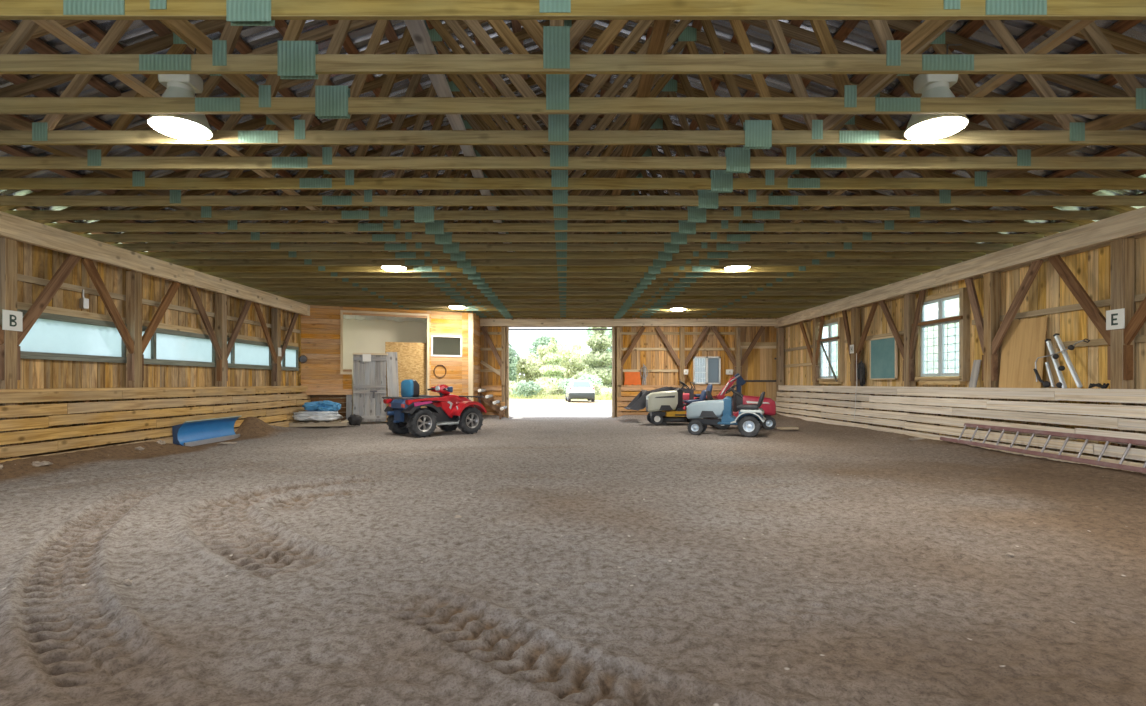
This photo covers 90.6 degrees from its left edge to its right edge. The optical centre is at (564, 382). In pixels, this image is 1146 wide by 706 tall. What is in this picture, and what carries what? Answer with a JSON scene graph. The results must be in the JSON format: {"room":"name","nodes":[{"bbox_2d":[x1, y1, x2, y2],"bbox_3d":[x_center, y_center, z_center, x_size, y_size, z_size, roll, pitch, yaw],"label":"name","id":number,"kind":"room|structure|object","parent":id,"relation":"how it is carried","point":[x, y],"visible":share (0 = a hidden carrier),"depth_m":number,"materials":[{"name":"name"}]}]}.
{"room":"farm building","nodes":[
{"label":"farm building","id":0,"kind":"room"},
{"bbox_2d":[17,241,301,451],"bbox_3d":[-7.585,-0.495,8.154,0.100,3.490,23.308,0,0,0],"label":"wall","id":1,"kind":"structure","parent":0,"point":[36,265],"depth_m":9.72,"materials":[{"name":"brown wood"}]},
{"bbox_2d":[17,309,126,362],"bbox_3d":[-7.555,-0.677,8.680,0.090,0.675,2.080,0,0,0],"label":"window","id":2,"kind":"structure","parent":1,"relation":"in","point":[52,336],"depth_m":8.70,"materials":[{"name":"glass"}]},
{"bbox_2d":[0,211,309,315],"bbox_3d":[-7.330,-2.065,8.100,0.100,0.300,23.200,0,0,0],"label":"wooden beam","id":3,"kind":"structure","parent":1,"relation":"attached to","point":[13,227],"depth_m":9.41,"materials":[{"name":"wood"}]},
{"bbox_2d":[0,386,310,461],"bbox_3d":[-7.418,0.691,6.400,0.304,1.222,19.800,0,0,0],"label":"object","id":4,"kind":"structure","parent":1,"relation":"attached to","point":[86,395],"depth_m":9.26,"materials":[{"name":"wood"}]},
{"bbox_2d":[142,326,215,366],"bbox_3d":[-7.555,-0.677,11.040,0.090,0.675,2.320,0,0,0],"label":"window","id":5,"kind":"structure","parent":1,"relation":"in","point":[166,346],"depth_m":11.10,"materials":[{"name":"glass"}]},
{"bbox_2d":[227,337,271,369],"bbox_3d":[-7.555,-0.677,13.450,0.090,0.675,2.180,0,0,0],"label":"window","id":6,"kind":"structure","parent":1,"relation":"in","point":[244,354],"depth_m":13.61,"materials":[{"name":"glass"}]},
{"bbox_2d":[281,345,298,370],"bbox_3d":[-7.555,-0.677,15.350,0.090,0.675,1.300,0,0,0],"label":"window","id":7,"kind":"structure","parent":1,"relation":"in","point":[290,361],"depth_m":15.64,"materials":[{"name":"glass"}]},
{"bbox_2d":[0,20,549,251],"bbox_3d":[-4.075,-3.715,8.242,8.150,2.767,24.085,0,0,0],"label":"roof","id":8,"kind":"structure","parent":0,"point":[91,32],"depth_m":7.44,"materials":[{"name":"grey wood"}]},
{"bbox_2d":[31,48,1094,233],"bbox_3d":[-0.060,-3.594,8.361,15.738,2.793,0.048,0,0,0],"label":"roof truss","id":9,"kind":"object","parent":8,"relation":"attached to","point":[672,87],"visible":0.54,"depth_m":8.34,"materials":[{"name":"brown wood"}]},
{"bbox_2d":[70,74,1058,244],"bbox_3d":[-0.060,-3.594,8.973,15.738,2.793,0.048,0,0,0],"label":"roof truss","id":10,"kind":"object","parent":8,"relation":"attached to","point":[447,238],"visible":0.4,"depth_m":8.95,"materials":[{"name":"brown wood"}]},
{"bbox_2d":[268,190,860,296],"bbox_3d":[-0.060,-3.594,14.481,15.738,2.793,0.048,0,0,0],"label":"roof truss","id":11,"kind":"object","parent":8,"relation":"attached to","point":[493,294],"visible":0.23,"depth_m":14.46,"materials":[{"name":"brown wood"}]},
{"bbox_2d":[291,206,837,303],"bbox_3d":[-0.060,-3.594,15.705,15.738,2.793,0.048,0,0,0],"label":"roof truss","id":12,"kind":"object","parent":8,"relation":"attached to","point":[499,301],"visible":0.24,"depth_m":15.68,"materials":[{"name":"brown wood"}]},
{"bbox_2d":[304,232,825,306],"bbox_3d":[-0.060,-3.594,16.317,15.738,2.793,0.048,0,0,0],"label":"roof truss","id":13,"kind":"object","parent":8,"relation":"attached to","point":[320,304],"visible":0.16,"depth_m":16.30,"materials":[{"name":"brown wood"}]},
{"bbox_2d":[103,91,1026,252],"bbox_3d":[-0.060,-3.594,9.585,15.738,2.793,0.048,0,0,0],"label":"roof truss","id":14,"kind":"object","parent":8,"relation":"attached to","point":[659,124],"visible":0.51,"depth_m":9.56,"materials":[{"name":"brown wood"}]},
{"bbox_2d":[133,114,996,260],"bbox_3d":[-0.060,-3.594,10.197,15.738,2.793,0.048,0,0,0],"label":"roof truss","id":15,"kind":"object","parent":8,"relation":"attached to","point":[463,255],"visible":0.41,"depth_m":10.18,"materials":[{"name":"brown wood"}]},
{"bbox_2d":[159,124,970,267],"bbox_3d":[-0.060,-3.594,10.809,15.738,2.793,0.048,0,0,0],"label":"roof truss","id":16,"kind":"object","parent":8,"relation":"attached to","point":[468,263],"visible":0.41,"depth_m":10.79,"materials":[{"name":"brown wood"}]},
{"bbox_2d":[597,20,670,251],"bbox_3d":[0.640,-2.376,10.800,0.100,0.040,17.200,0,0,0],"label":"brace","id":17,"kind":"object","parent":16,"relation":"on","point":[660,28],"visible":0.29,"depth_m":4.49,"materials":[{"name":"brown wood"}]},
{"bbox_2d":[182,145,947,273],"bbox_3d":[-0.060,-3.594,11.421,15.738,2.793,0.048,0,0,0],"label":"roof truss","id":18,"kind":"object","parent":8,"relation":"attached to","point":[474,269],"visible":0.41,"depth_m":11.40,"materials":[{"name":"brown wood"}]},
{"bbox_2d":[202,151,927,279],"bbox_3d":[-0.060,-3.594,12.033,15.738,2.793,0.048,0,0,0],"label":"roof truss","id":19,"kind":"object","parent":8,"relation":"attached to","point":[479,275],"visible":0.37,"depth_m":12.01,"materials":[{"name":"brown wood"}]},
{"bbox_2d":[222,170,907,284],"bbox_3d":[-0.060,-3.594,12.645,15.738,2.793,0.048,0,0,0],"label":"roof truss","id":20,"kind":"object","parent":8,"relation":"attached to","point":[482,281],"visible":0.24,"depth_m":12.62,"materials":[{"name":"brown wood"}]},
{"bbox_2d":[238,172,891,288],"bbox_3d":[-0.060,-3.594,13.257,15.738,2.793,0.048,0,0,0],"label":"roof truss","id":21,"kind":"object","parent":8,"relation":"attached to","point":[252,285],"visible":0.18,"depth_m":13.24,"materials":[{"name":"brown wood"}]},
{"bbox_2d":[254,190,875,292],"bbox_3d":[-0.060,-3.594,13.869,15.738,2.793,0.048,0,0,0],"label":"roof truss","id":22,"kind":"object","parent":8,"relation":"attached to","point":[490,290],"visible":0.21,"depth_m":13.85,"materials":[{"name":"brown wood"}]},
{"bbox_2d":[281,220,848,300],"bbox_3d":[-0.060,-3.594,15.093,15.738,2.793,0.048,0,0,0],"label":"roof truss","id":23,"kind":"object","parent":8,"relation":"attached to","point":[495,298],"visible":0.27,"depth_m":15.07,"materials":[{"name":"brown wood"}]},
{"bbox_2d":[0,20,1136,222],"bbox_3d":[-0.060,-3.594,7.749,15.738,2.793,0.048,0,0,0],"label":"roof truss","id":24,"kind":"object","parent":8,"relation":"attached to","point":[420,214],"visible":0.48,"depth_m":7.73,"materials":[{"name":"brown wood"}]},
{"bbox_2d":[0,20,1145,118],"bbox_3d":[-0.060,-3.594,4.689,15.738,2.793,0.048,0,0,0],"label":"roof truss","id":25,"kind":"object","parent":8,"relation":"attached to","point":[329,102],"visible":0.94,"depth_m":4.67,"materials":[{"name":"brown wood"}]},
{"bbox_2d":[0,20,1145,78],"bbox_3d":[-0.060,-3.594,4.077,15.738,2.793,0.048,0,0,0],"label":"roof truss","id":26,"kind":"object","parent":8,"relation":"attached to","point":[294,59],"visible":1,"depth_m":4.06,"materials":[{"name":"brown wood"}]},
{"bbox_2d":[0,20,1145,148],"bbox_3d":[-0.060,-3.594,5.301,15.738,2.793,0.048,0,0,0],"label":"roof truss","id":27,"kind":"object","parent":8,"relation":"attached to","point":[755,134],"visible":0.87,"depth_m":5.28,"materials":[{"name":"brown wood"}]},
{"bbox_2d":[147,48,212,140],"bbox_3d":[-3.400,-2.631,5.020,0.486,0.862,0.486,0,0,28],"label":"ceiling lamp","id":28,"kind":"object","parent":27,"relation":"hanging from","point":[194,127],"visible":0.77,"depth_m":4.93,"materials":[{"name":"metal"}]},
{"bbox_2d":[903,44,968,140],"bbox_3d":[3.280,-2.631,5.020,0.486,0.862,0.486,0,0,28],"label":"ceiling lamp","id":29,"kind":"object","parent":27,"relation":"hanging from","point":[920,127],"visible":0.78,"depth_m":4.93,"materials":[{"name":"metal"}]},
{"bbox_2d":[0,20,1145,172],"bbox_3d":[-0.060,-3.594,5.913,15.738,2.793,0.048,0,0,0],"label":"roof truss","id":30,"kind":"object","parent":8,"relation":"attached to","point":[736,159],"visible":0.75,"depth_m":5.89,"materials":[{"name":"brown wood"}]},
{"bbox_2d":[0,0,1145,25],"bbox_3d":[-0.060,-3.594,3.465,15.738,2.793,0.048,0,0,0],"label":"roof truss","id":31,"kind":"object","parent":8,"relation":"attached to","point":[239,12],"visible":1,"depth_m":3.44,"materials":[{"name":"brown wood"}]},
{"bbox_2d":[32,20,379,251],"bbox_3d":[-3.420,-2.376,10.800,0.090,0.040,17.200,0,0,0],"label":"brace","id":32,"kind":"object","parent":31,"relation":"on","point":[51,26],"visible":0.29,"depth_m":4.40,"materials":[{"name":"brown wood"}]},
{"bbox_2d":[404,20,513,251],"bbox_3d":[-0.990,-2.376,10.800,0.110,0.040,17.200,0,0,0],"label":"brace","id":33,"kind":"object","parent":31,"relation":"on","point":[418,31],"visible":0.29,"depth_m":4.49,"materials":[{"name":"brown wood"}]},
{"bbox_2d":[749,20,1094,251],"bbox_3d":[3.400,-2.376,10.800,0.090,0.040,17.200,0,0,0],"label":"brace","id":34,"kind":"object","parent":31,"relation":"on","point":[1074,26],"visible":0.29,"depth_m":4.40,"materials":[{"name":"brown wood"}]},
{"bbox_2d":[0,20,1145,192],"bbox_3d":[-0.060,-3.594,6.525,15.738,2.793,0.048,0,0,0],"label":"roof truss","id":35,"kind":"object","parent":8,"relation":"attached to","point":[719,181],"visible":0.59,"depth_m":6.50,"materials":[{"name":"brown wood"}]},
{"bbox_2d":[0,20,1145,208],"bbox_3d":[-0.060,-3.594,7.137,15.738,2.793,0.048,0,0,0],"label":"roof truss","id":36,"kind":"object","parent":8,"relation":"attached to","point":[689,36],"visible":0.61,"depth_m":7.12,"materials":[{"name":"brown wood"}]},
{"bbox_2d":[341,220,815,309],"bbox_3d":[-0.060,-3.594,16.929,15.738,2.793,0.048,0,0,0],"label":"roof truss","id":37,"kind":"object","parent":8,"relation":"attached to","point":[503,307],"visible":0.21,"depth_m":16.91,"materials":[{"name":"brown wood"}]},
{"bbox_2d":[383,242,809,311],"bbox_3d":[-0.060,-3.594,17.541,15.738,2.793,0.048,0,0,0],"label":"roof truss","id":38,"kind":"object","parent":8,"relation":"attached to","point":[424,309],"visible":0.26,"depth_m":17.52,"materials":[{"name":"brown wood"}]},
{"bbox_2d":[445,251,799,313],"bbox_3d":[-0.060,-3.594,18.153,15.738,2.793,0.048,0,0,0],"label":"roof truss","id":39,"kind":"object","parent":8,"relation":"attached to","point":[507,312],"visible":0.16,"depth_m":18.13,"materials":[{"name":"brown wood"}]},
{"bbox_2d":[479,316,783,318],"bbox_3d":[-0.060,-3.594,19.377,15.738,2.793,0.048,0,0,0],"label":"roof truss","id":40,"kind":"object","parent":8,"relation":"attached to","point":[511,317],"visible":0.15,"depth_m":19.36,"materials":[{"name":"brown wood"}]},
{"bbox_2d":[476,251,792,316],"bbox_3d":[-0.060,-3.594,18.765,15.738,2.793,0.048,0,0,0],"label":"roof truss","id":41,"kind":"object","parent":8,"relation":"attached to","point":[477,314],"visible":0.17,"depth_m":18.74,"materials":[{"name":"brown wood"}]},
{"bbox_2d":[301,305,472,420],"bbox_3d":[-5.450,-0.505,17.628,4.961,3.450,1.440,0,0,-23],"label":"wall","id":42,"kind":"structure","parent":0,"point":[330,336],"depth_m":17.53,"materials":[{"name":"brown wood"}]},
{"bbox_2d":[353,353,387,421],"bbox_3d":[-5.733,0.130,16.724,0.987,2.021,0.070,0,0,-23],"label":"door","id":43,"kind":"structure","parent":42,"relation":"in","point":[369,369],"depth_m":16.72,"materials":[{"name":"grey wood"}]},
{"bbox_2d":[385,342,425,421],"bbox_3d":[-4.858,-0.035,17.320,1.210,2.410,0.016,0,0,-23],"label":"sheet","id":44,"kind":"object","parent":42,"relation":"attached to","point":[411,357],"visible":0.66,"depth_m":17.36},
{"bbox_2d":[472,311,480,407],"bbox_3d":[-2.950,-0.588,18.890,0.022,3.473,1.740,0,0,0],"label":"wall","id":45,"kind":"structure","parent":0,"point":[476,320],"depth_m":18.83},
{"bbox_2d":[0,412,1145,705],"bbox_3d":[0.000,1.037,7.966,15.240,0.524,25.132,0,0,0],"label":"floor","id":46,"kind":"structure","parent":0,"point":[625,560],"depth_m":3.62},
{"bbox_2d":[0,237,80,458],"bbox_3d":[-7.450,-0.365,7.550,0.160,3.230,2.195,0,0,0],"label":"timber post","id":47,"kind":"object","parent":46,"relation":"on","point":[10,350],"visible":0.75,"depth_m":7.58,"materials":[{"name":"wood"}]},
{"bbox_2d":[2,309,22,330],"bbox_3d":[-7.354,-0.830,7.550,0.016,0.265,0.270,0,0,0],"label":"letter sign","id":48,"kind":"object","parent":47,"relation":"attached to","point":[11,320],"visible":1,"depth_m":7.54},
{"bbox_2d":[81,258,179,442],"bbox_3d":[-7.450,-0.365,9.800,0.160,3.230,2.195,0,0,0],"label":"timber post","id":49,"kind":"object","parent":46,"relation":"on","point":[135,343],"visible":0.74,"depth_m":9.71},
{"bbox_2d":[172,416,240,446],"bbox_3d":[-7.192,0.955,11.448,0.295,0.490,1.880,0,0,-1],"label":"blade","id":50,"kind":"object","parent":46,"relation":"on","point":[205,431],"visible":0.98,"depth_m":11.24,"materials":[{"name":"blue paint"}]},
{"bbox_2d":[188,286,251,413],"bbox_3d":[-7.450,-0.365,12.280,0.160,3.230,2.195,0,0,0],"label":"timber post","id":51,"kind":"object","parent":46,"relation":"on","point":[218,339],"visible":0.76,"depth_m":12.19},
{"bbox_2d":[253,302,297,422],"bbox_3d":[-7.450,-0.365,14.620,0.160,3.230,2.195,0,0,0],"label":"timber post","id":52,"kind":"object","parent":46,"relation":"on","point":[274,342],"visible":0.76,"depth_m":14.53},
{"bbox_2d":[288,420,348,426],"bbox_3d":[-6.720,1.104,15.550,1.500,0.112,1.000,0,0,-14],"label":"pallet","id":53,"kind":"object","parent":46,"relation":"on","point":[335,422],"visible":0.71,"depth_m":15.15,"materials":[{"name":"brown wood"}]},
{"bbox_2d":[292,411,342,420],"bbox_3d":[-6.761,0.896,15.512,1.300,0.279,0.940,0,0,-14],"label":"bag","id":54,"kind":"object","parent":53,"relation":"on","point":[300,415],"visible":0.98,"depth_m":15.18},
{"bbox_2d":[302,400,340,410],"bbox_3d":[-6.676,0.641,15.590,1.023,0.329,0.663,0,0,-17],"label":"tarp","id":55,"kind":"object","parent":54,"relation":"on","point":[325,405],"visible":0.94,"depth_m":15.39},
{"bbox_2d":[386,352,398,396],"bbox_3d":[-5.157,0.115,17.003,0.371,2.101,0.270,0,0,-24],"label":"board","id":56,"kind":"object","parent":46,"relation":"on","point":[391,358],"visible":0.64,"depth_m":17.02,"materials":[{"name":"grey wood"}]},
{"bbox_2d":[382,379,486,437],"bbox_3d":[-3.029,0.564,13.341,2.278,1.288,1.224,0,0,-44],"label":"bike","id":57,"kind":"object","parent":46,"relation":"on","point":[448,411],"visible":1,"depth_m":12.97,"materials":[{"name":"metal"}]},
{"bbox_2d":[477,393,505,418],"bbox_3d":[-2.460,0.780,18.985,0.912,0.880,0.690,0,0,0],"label":"rack","id":58,"kind":"object","parent":46,"relation":"on","point":[487,401],"visible":0.57,"depth_m":18.64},
{"bbox_2d":[481,326,505,416],"bbox_3d":[-2.489,-0.361,19.630,0.867,3.222,0.160,0,0,0],"label":"timber post","id":59,"kind":"object","parent":46,"relation":"on","point":[502,362],"visible":0.73,"depth_m":19.57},
{"bbox_2d":[616,326,644,416],"bbox_3d":[2.288,-0.363,19.630,1.005,3.226,0.160,0,0,0],"label":"timber post","id":60,"kind":"object","parent":46,"relation":"on","point":[619,370],"visible":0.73,"depth_m":19.56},
{"bbox_2d":[646,381,706,424],"bbox_3d":[3.249,0.569,16.550,1.742,1.264,1.040,0,0,-1],"label":"tractor","id":61,"kind":"object","parent":46,"relation":"on","point":[670,403],"visible":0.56,"depth_m":16.29,"materials":[{"name":"metal"}]},
{"bbox_2d":[646,391,677,411],"bbox_3d":[2.815,0.530,16.543,0.850,0.620,0.540,0,0,-1],"label":"hood","id":62,"kind":"object","parent":61,"relation":"attached to","point":[665,401],"depth_m":16.29,"materials":[{"name":"beige paint"}]},
{"bbox_2d":[656,326,708,392],"bbox_3d":[4.050,-0.363,19.630,1.860,3.226,0.160,0,0,0],"label":"timber post","id":63,"kind":"object","parent":46,"relation":"on","point":[681,361],"visible":0.8,"depth_m":19.57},
{"bbox_2d":[624,373,745,411],"bbox_3d":[3.776,0.441,17.750,3.771,1.493,1.300,0,0,0],"label":"loader backhoe","id":64,"kind":"object","parent":46,"relation":"on","point":[638,403],"visible":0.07,"depth_m":17.59,"materials":[{"name":"metal"}]},
{"bbox_2d":[686,387,765,436],"bbox_3d":[3.707,0.649,13.109,1.742,1.104,1.040,0,0,22],"label":"tractor","id":65,"kind":"object","parent":46,"relation":"on","point":[750,418],"visible":1,"depth_m":12.89,"materials":[{"name":"metal"}]},
{"bbox_2d":[687,399,723,418],"bbox_3d":[3.304,0.610,13.272,0.850,0.460,0.540,0,0,22],"label":"hood","id":66,"kind":"object","parent":65,"relation":"attached to","point":[708,408],"depth_m":13.03,"materials":[{"name":"white paint"}]},
{"bbox_2d":[711,326,764,390],"bbox_3d":[5.980,-0.363,19.630,1.860,3.226,0.160,0,0,0],"label":"timber post","id":67,"kind":"object","parent":46,"relation":"on","point":[737,361],"visible":0.69,"depth_m":19.57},
{"bbox_2d":[706,385,775,429],"bbox_3d":[4.591,0.619,14.852,1.742,1.164,1.040,0,0,4],"label":"tractor","id":68,"kind":"object","parent":46,"relation":"on","point":[768,405],"visible":0.44,"depth_m":14.57,"materials":[{"name":"metal"}]},
{"bbox_2d":[743,395,775,415],"bbox_3d":[5.024,0.580,14.822,0.850,0.520,0.540,0,0,4],"label":"hood","id":69,"kind":"object","parent":68,"relation":"attached to","point":[768,405],"depth_m":14.57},
{"bbox_2d":[776,327,783,412],"bbox_3d":[7.420,-0.335,19.560,0.200,3.170,0.160,0,0,0],"label":"timber post","id":70,"kind":"object","parent":46,"relation":"on","point":[779,330],"visible":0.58,"depth_m":19.48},
{"bbox_2d":[799,316,824,417],"bbox_3d":[7.450,-0.365,17.055,0.160,3.230,1.684,0,0,0],"label":"timber post","id":71,"kind":"object","parent":46,"relation":"on","point":[814,357],"visible":0.74,"depth_m":16.72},
{"bbox_2d":[842,302,877,423],"bbox_3d":[7.450,-0.365,14.285,0.160,3.230,1.684,0,0,0],"label":"timber post","id":72,"kind":"object","parent":46,"relation":"on","point":[854,339],"visible":0.69,"depth_m":14.46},
{"bbox_2d":[879,290,925,431],"bbox_3d":[7.450,-0.365,12.505,0.160,3.230,1.684,0,0,0],"label":"timber post","id":73,"kind":"object","parent":46,"relation":"on","point":[907,350],"visible":0.76,"depth_m":12.17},
{"bbox_2d":[964,259,1043,442],"bbox_3d":[7.450,-0.365,9.645,0.160,3.230,1.684,0,0,0],"label":"timber post","id":74,"kind":"object","parent":46,"relation":"on","point":[991,334],"visible":0.74,"depth_m":9.81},
{"bbox_2d":[940,423,1145,472],"bbox_3d":[7.170,0.910,7.749,0.208,0.406,6.001,0,0,1],"label":"ladder","id":75,"kind":"object","parent":46,"relation":"on","point":[1129,442],"visible":1,"depth_m":8.21,"materials":[{"name":"metal"}]},
{"bbox_2d":[1048,238,1145,461],"bbox_3d":[7.450,-0.365,7.580,0.160,3.230,2.195,0,0,0],"label":"timber post","id":76,"kind":"object","parent":46,"relation":"on","point":[1120,350],"visible":0.75,"depth_m":7.55,"materials":[{"name":"wood"}]},
{"bbox_2d":[1106,308,1124,329],"bbox_3d":[7.354,-0.850,7.580,0.016,0.265,0.250,0,0,0],"label":"letter sign","id":77,"kind":"object","parent":76,"relation":"attached to","point":[1115,319],"visible":1,"depth_m":7.57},
{"bbox_2d":[475,318,776,416],"bbox_3d":[0.006,-1.828,19.788,15.203,6.256,0.135,0,0,0],"label":"wall","id":78,"kind":"structure","parent":0,"point":[650,350],"depth_m":19.79,"materials":[{"name":"brown wood"}]},
{"bbox_2d":[481,385,504,416],"bbox_3d":[-2.480,0.690,19.646,0.840,1.220,0.208,0,0,0],"label":"baseboard","id":79,"kind":"structure","parent":78,"relation":"attached to","point":[497,388],"depth_m":19.55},
{"bbox_2d":[506,326,614,417],"bbox_3d":[-0.155,-0.335,19.790,3.770,3.370,0.340,0,0,0],"label":"door frame","id":80,"kind":"structure","parent":78,"relation":"in","point":[507,327],"depth_m":19.70,"materials":[{"name":"wood"}]},
{"bbox_2d":[480,319,775,325],"bbox_3d":[0.000,-2.095,19.650,15.000,0.250,0.100,0,0,0],"label":"trim","id":81,"kind":"structure","parent":78,"relation":"attached to","point":[483,322],"depth_m":19.60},
{"bbox_2d":[624,372,640,384],"bbox_3d":[2.340,-0.150,19.668,0.600,0.460,0.092,0,0,0],"label":"cloth","id":82,"kind":"object","parent":78,"relation":"hanging from","point":[631,378],"visible":1,"depth_m":19.65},
{"bbox_2d":[617,385,735,416],"bbox_3d":[3.890,0.690,19.641,4.180,1.221,0.218,0,0,0],"label":"baseboard","id":83,"kind":"structure","parent":78,"relation":"attached to","point":[697,387],"depth_m":19.55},
{"bbox_2d":[693,357,720,383],"bbox_3d":[4.945,-0.440,19.785,0.950,0.960,0.090,0,0,0],"label":"window","id":84,"kind":"structure","parent":78,"relation":"in","point":[706,370],"depth_m":19.79,"materials":[{"name":"glass"}]},
{"bbox_2d":[741,346,775,401],"bbox_3d":[6.790,-0.045,19.750,1.500,2.490,0.100,0,0,0],"label":"door","id":85,"kind":"structure","parent":78,"relation":"in","point":[759,368],"depth_m":19.76,"materials":[{"name":"brown wood"}]},
{"bbox_2d":[569,20,1145,299],"bbox_3d":[4.075,-3.715,8.242,8.150,2.767,24.085,0,0,0],"label":"roof","id":86,"kind":"structure","parent":0,"point":[1028,34],"depth_m":7.17,"materials":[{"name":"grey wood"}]},
{"bbox_2d":[783,232,1145,462],"bbox_3d":[7.585,-0.495,8.154,0.100,3.490,23.308,0,0,0],"label":"wall","id":87,"kind":"structure","parent":0,"point":[1048,295],"depth_m":8.91,"materials":[{"name":"brown wood"}]},
{"bbox_2d":[816,317,843,383],"bbox_3d":[7.497,-0.880,16.110,0.205,1.820,1.460,0,0,0],"label":"window","id":88,"kind":"structure","parent":87,"relation":"in","point":[829,379],"depth_m":15.87,"materials":[{"name":"brown wood"}]},
{"bbox_2d":[870,336,897,379],"bbox_3d":[7.499,-0.580,13.370,0.042,1.000,1.100,0,0,0],"label":"chalkboard","id":89,"kind":"object","parent":87,"relation":"attached to","point":[883,350],"visible":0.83,"depth_m":13.31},
{"bbox_2d":[912,288,969,384],"bbox_3d":[7.500,-0.880,11.350,0.200,1.820,1.500,0,0,0],"label":"window","id":90,"kind":"structure","parent":87,"relation":"in","point":[942,378],"depth_m":11.24,"materials":[{"name":"brown wood"}]},
{"bbox_2d":[775,206,1145,327],"bbox_3d":[7.330,-2.065,8.100,0.100,0.300,23.200,0,0,0],"label":"wooden beam","id":91,"kind":"structure","parent":87,"relation":"attached to","point":[1127,224],"depth_m":9.46,"materials":[{"name":"wood"}]},
{"bbox_2d":[776,385,1145,473],"bbox_3d":[7.409,0.691,8.050,0.322,1.223,23.100,0,0,0],"label":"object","id":92,"kind":"structure","parent":87,"relation":"attached to","point":[1043,395],"depth_m":9.68,"materials":[{"name":"wood"}]},
{"bbox_2d":[969,360,981,386],"bbox_3d":[7.470,-0.168,10.330,0.120,0.509,0.170,0,0,0],"label":"board offcut","id":93,"kind":"object","parent":92,"relation":"on","point":[977,363],"visible":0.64,"depth_m":10.32,"materials":[{"name":"grey wood"}]},
{"bbox_2d":[998,316,1047,387],"bbox_3d":[7.478,-0.480,9.280,0.109,1.121,0.860,0,0,0],"label":"plywood sheet","id":94,"kind":"object","parent":92,"relation":"on","point":[1023,342],"visible":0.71,"depth_m":9.24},
{"bbox_2d":[1033,333,1089,387],"bbox_3d":[7.430,-0.334,8.461,0.200,0.848,0.853,0,0,0],"label":"carrier","id":95,"kind":"object","parent":92,"relation":"on","point":[1062,384],"visible":1,"depth_m":8.52,"materials":[{"name":"metal"}]},
{"label":"outside","id":96,"kind":"structure","parent":0,"visible":0},
{"bbox_2d":[509,393,611,418],"bbox_3d":[0.000,1.321,30.000,180.000,0.257,180.000,0,0,0],"label":"ground","id":97,"kind":"structure","parent":96,"point":[520,408],"depth_m":27.91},
{"bbox_2d":[509,347,519,383],"bbox_3d":[-5.780,-1.190,57.202,2.897,5.108,4.098,0,0,11],"label":"tree","id":98,"kind":"object","parent":97,"relation":"on","point":[512,363],"visible":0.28,"depth_m":56.12,"materials":[{"name":"green plant"}]},
{"bbox_2d":[512,380,541,397],"bbox_3d":[-2.820,0.558,43.983,2.362,1.558,1.937,0,0,17],"label":"bush","id":99,"kind":"object","parent":97,"relation":"on","point":[525,388],"visible":0.98,"depth_m":43.51,"materials":[{"name":"green plant"}]},
{"bbox_2d":[514,345,548,385],"bbox_3d":[-3.675,-1.361,60.012,5.336,5.496,4.242,0,0,-15],"label":"tree","id":100,"kind":"object","parent":97,"relation":"on","point":[529,366],"visible":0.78,"depth_m":59.51,"materials":[{"name":"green plant"}]},
{"bbox_2d":[528,335,560,383],"bbox_3d":[-2.287,-2.154,65.793,4.018,7.085,5.684,0,0,-4],"label":"tree","id":101,"kind":"object","parent":97,"relation":"on","point":[543,340],"visible":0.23,"depth_m":65.68,"materials":[{"name":"green plant"}]},
{"bbox_2d":[532,381,557,396],"bbox_3d":[-1.912,0.592,47.230,2.423,1.610,2.990,0,0,9],"label":"bush","id":102,"kind":"object","parent":97,"relation":"on","point":[545,386],"visible":0.59,"depth_m":46.41,"materials":[{"name":"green plant"}]},
{"bbox_2d":[534,336,566,390],"bbox_3d":[-1.101,-1.512,53.047,3.331,5.790,3.330,0,0,21],"label":"tree","id":103,"kind":"object","parent":97,"relation":"on","point":[552,370],"visible":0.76,"depth_m":52.48,"materials":[{"name":"green plant"}]},
{"bbox_2d":[509,393,611,399],"bbox_3d":[9.813,1.060,31.584,20.155,0.480,51.027,0,0,-26],"label":"grass","id":104,"kind":"structure","parent":97,"relation":"on","point":[600,397],"depth_m":43.50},
{"bbox_2d":[558,347,588,379],"bbox_3d":[1.072,-1.234,62.007,5.082,5.234,4.040,0,0,-30],"label":"tree","id":105,"kind":"object","parent":97,"relation":"on","point":[574,365],"visible":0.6,"depth_m":60.94,"materials":[{"name":"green plant"}]},
{"bbox_2d":[556,342,591,368],"bbox_3d":[2.342,-1.868,69.921,6.352,6.542,5.049,0,0,38],"label":"tree","id":106,"kind":"object","parent":97,"relation":"on","point":[578,351],"visible":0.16,"depth_m":69.86,"materials":[{"name":"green plant"}]},
{"bbox_2d":[564,380,594,401],"bbox_3d":[0.982,0.537,38.555,2.040,1.423,4.250,0,0,-3],"label":"parked car","id":107,"kind":"object","parent":97,"relation":"on","point":[576,389],"visible":1,"depth_m":36.56,"materials":[{"name":"silver metal"}]},
{"bbox_2d":[574,327,611,388],"bbox_3d":[3.300,-2.848,56.016,4.911,8.539,4.914,0,0,-16],"label":"tree","id":108,"kind":"object","parent":97,"relation":"on","point":[600,361],"visible":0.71,"depth_m":55.09,"materials":[{"name":"green plant"}]},
{"bbox_2d":[826,324,837,375],"bbox_3d":[17.530,-1.913,34.652,5.288,6.591,3.738,0,0,-42],"label":"tree","id":109,"kind":"object","parent":97,"relation":"on","point":[835,331],"visible":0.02,"depth_m":35.13,"materials":[{"name":"green plant"}]},
{"bbox_2d":[925,298,958,376],"bbox_3d":[18.991,-1.551,28.581,4.544,5.888,5.717,0,0,-30],"label":"tree","id":110,"kind":"object","parent":97,"relation":"on","point":[955,301],"visible":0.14,"depth_m":27.76,"materials":[{"name":"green plant"}]},
{"bbox_2d":[945,302,958,372],"bbox_3d":[15.698,-0.909,20.635,3.635,4.531,2.570,0,0,19],"label":"tree","id":111,"kind":"object","parent":97,"relation":"on","point":[951,340],"visible":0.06,"depth_m":20.81,"materials":[{"name":"green plant"}]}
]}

